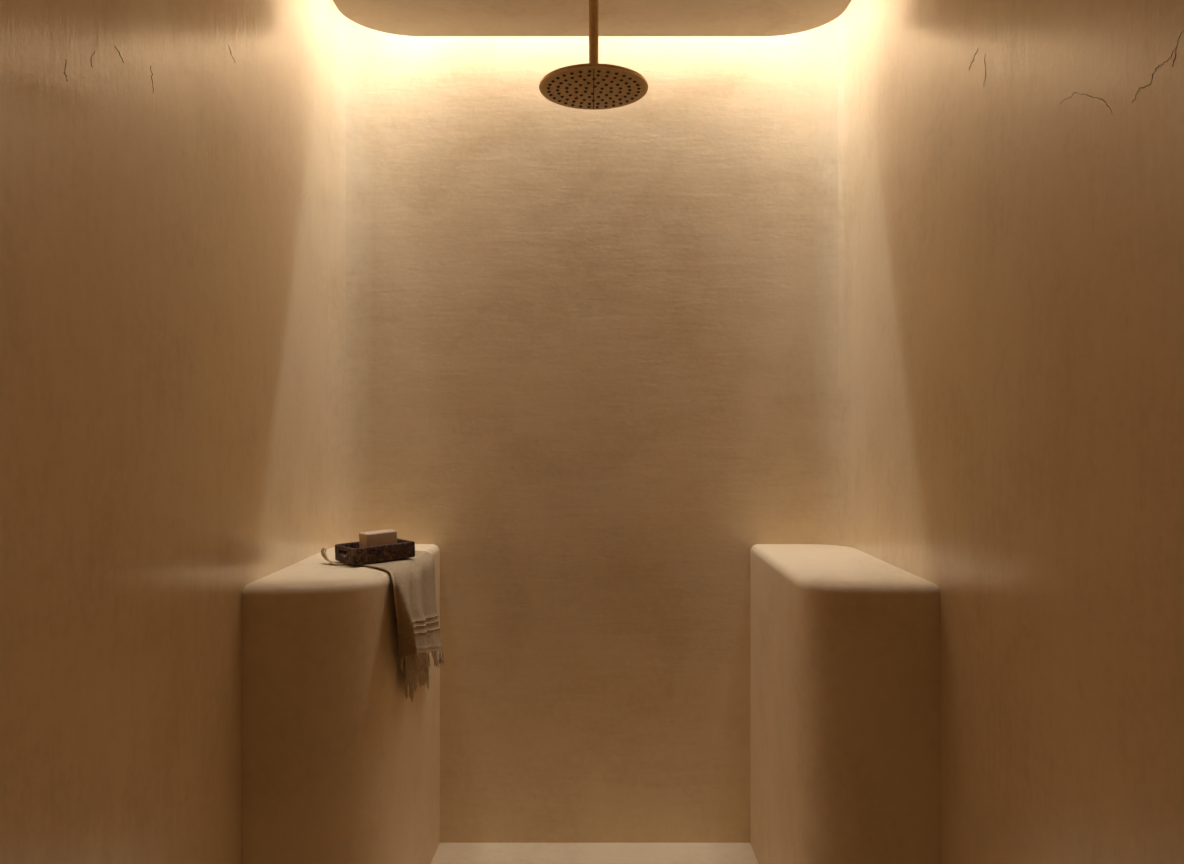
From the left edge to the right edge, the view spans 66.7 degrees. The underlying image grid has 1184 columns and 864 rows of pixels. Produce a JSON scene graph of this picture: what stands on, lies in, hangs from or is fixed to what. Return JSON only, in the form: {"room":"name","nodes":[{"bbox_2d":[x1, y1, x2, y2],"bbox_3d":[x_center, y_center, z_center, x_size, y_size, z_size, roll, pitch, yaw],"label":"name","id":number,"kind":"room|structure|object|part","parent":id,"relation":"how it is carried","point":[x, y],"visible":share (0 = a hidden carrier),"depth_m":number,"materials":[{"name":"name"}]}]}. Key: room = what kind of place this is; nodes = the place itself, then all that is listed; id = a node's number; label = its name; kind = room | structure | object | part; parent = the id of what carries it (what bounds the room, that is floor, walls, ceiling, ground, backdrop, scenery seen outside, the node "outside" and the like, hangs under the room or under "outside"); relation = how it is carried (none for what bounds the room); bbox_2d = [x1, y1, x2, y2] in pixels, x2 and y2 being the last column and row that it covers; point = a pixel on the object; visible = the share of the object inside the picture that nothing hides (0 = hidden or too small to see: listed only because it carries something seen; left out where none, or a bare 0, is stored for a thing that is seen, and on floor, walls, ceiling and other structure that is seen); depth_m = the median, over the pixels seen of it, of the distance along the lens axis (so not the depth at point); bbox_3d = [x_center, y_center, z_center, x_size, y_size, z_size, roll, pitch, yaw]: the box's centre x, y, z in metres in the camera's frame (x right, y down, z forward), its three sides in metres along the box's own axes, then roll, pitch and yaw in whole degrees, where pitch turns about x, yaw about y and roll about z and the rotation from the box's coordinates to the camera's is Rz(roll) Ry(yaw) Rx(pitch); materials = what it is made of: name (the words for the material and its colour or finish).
{"room":"shower room","nodes":[
{"label":"shower room","id":0,"kind":"room"},
{"bbox_2d":[0,0,345,863],"bbox_3d":[-0.755,-0.085,0.470,0.149,2.470,4.340,0,0,0],"label":"wall","id":1,"kind":"structure","parent":0,"point":[173,172],"depth_m":1.46,"materials":[{"name":"paint"}]},
{"bbox_2d":[346,17,837,842],"bbox_3d":[0.000,-0.085,2.565,1.660,2.470,0.149,0,0,0],"label":"wall","id":2,"kind":"structure","parent":0,"point":[592,355],"depth_m":2.52,"materials":[{"name":"paint"}]},
{"bbox_2d":[431,843,757,863],"bbox_3d":[0.000,1.200,0.470,1.660,0.100,4.340,0,0,0],"label":"floor","id":3,"kind":"structure","parent":0,"point":[446,853],"depth_m":2.46,"materials":[{"name":"paint"}]},
{"bbox_2d":[242,544,439,863],"bbox_3d":[-0.568,0.732,2.173,0.284,0.836,0.695,0,0,0],"label":"bench","id":4,"kind":"object","parent":3,"relation":"on","point":[339,766],"visible":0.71,"depth_m":1.85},
{"bbox_2d":[335,538,414,564],"bbox_3d":[-0.526,0.287,2.175,0.161,0.043,0.115,0,0,-40],"label":"soap tray","id":5,"kind":"object","parent":4,"relation":"on","point":[350,553],"visible":0.9,"depth_m":2.13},
{"bbox_2d":[359,529,396,547],"bbox_3d":[-0.518,0.269,2.184,0.082,0.057,0.046,0,0,-40],"label":"soap bar","id":6,"kind":"object","parent":5,"relation":"in","point":[379,537],"visible":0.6,"depth_m":2.16,"materials":[{"name":"beige wax"}]},
{"bbox_2d":[321,548,444,701],"bbox_3d":[-0.512,0.466,2.148,0.291,0.376,0.438,0,0,0],"label":"hand towel","id":7,"kind":"object","parent":4,"relation":"on","point":[413,578],"visible":0.88,"depth_m":2.06,"materials":[{"name":"fabric"}]},
{"bbox_2d":[750,544,939,863],"bbox_3d":[0.576,0.732,2.177,0.267,0.836,0.685,0,0,0],"label":"bench","id":8,"kind":"object","parent":3,"relation":"on","point":[845,641],"visible":1,"depth_m":1.85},
{"bbox_2d":[838,0,1183,863],"bbox_3d":[0.755,-0.085,0.470,0.149,2.470,4.340,0,0,0],"label":"wall","id":9,"kind":"structure","parent":0,"point":[1011,172],"depth_m":1.47,"materials":[{"name":"paint"}]},
{"bbox_2d":[333,0,850,35],"bbox_3d":[0.000,-1.100,0.336,1.256,0.120,4.072,0,0,0],"label":"ceiling","id":10,"kind":"structure","parent":9,"relation":"attached to","point":[398,17],"depth_m":2.25,"materials":[{"name":"paint"}]},
{"bbox_2d":[539,0,647,109],"bbox_3d":[0.004,-0.922,2.115,0.256,0.246,0.256,0,0,-2],"label":"shower head","id":11,"kind":"object","parent":10,"relation":"hanging from","point":[593,85],"visible":1,"depth_m":2.11},
{"bbox_3d":[0.004,-0.810,2.115,0.256,0.011,0.256,0,-1,0],"label":"shower plate","id":12,"kind":"part","parent":11,"relation":"part of","materials":[{"name":"gold metal"}]},
{"bbox_3d":[0.004,-0.804,2.115,0.244,0.001,0.244,0,-1,0],"label":"plate","id":13,"kind":"part","parent":11,"relation":"part of","materials":[{"name":"brown metal"}]}
]}

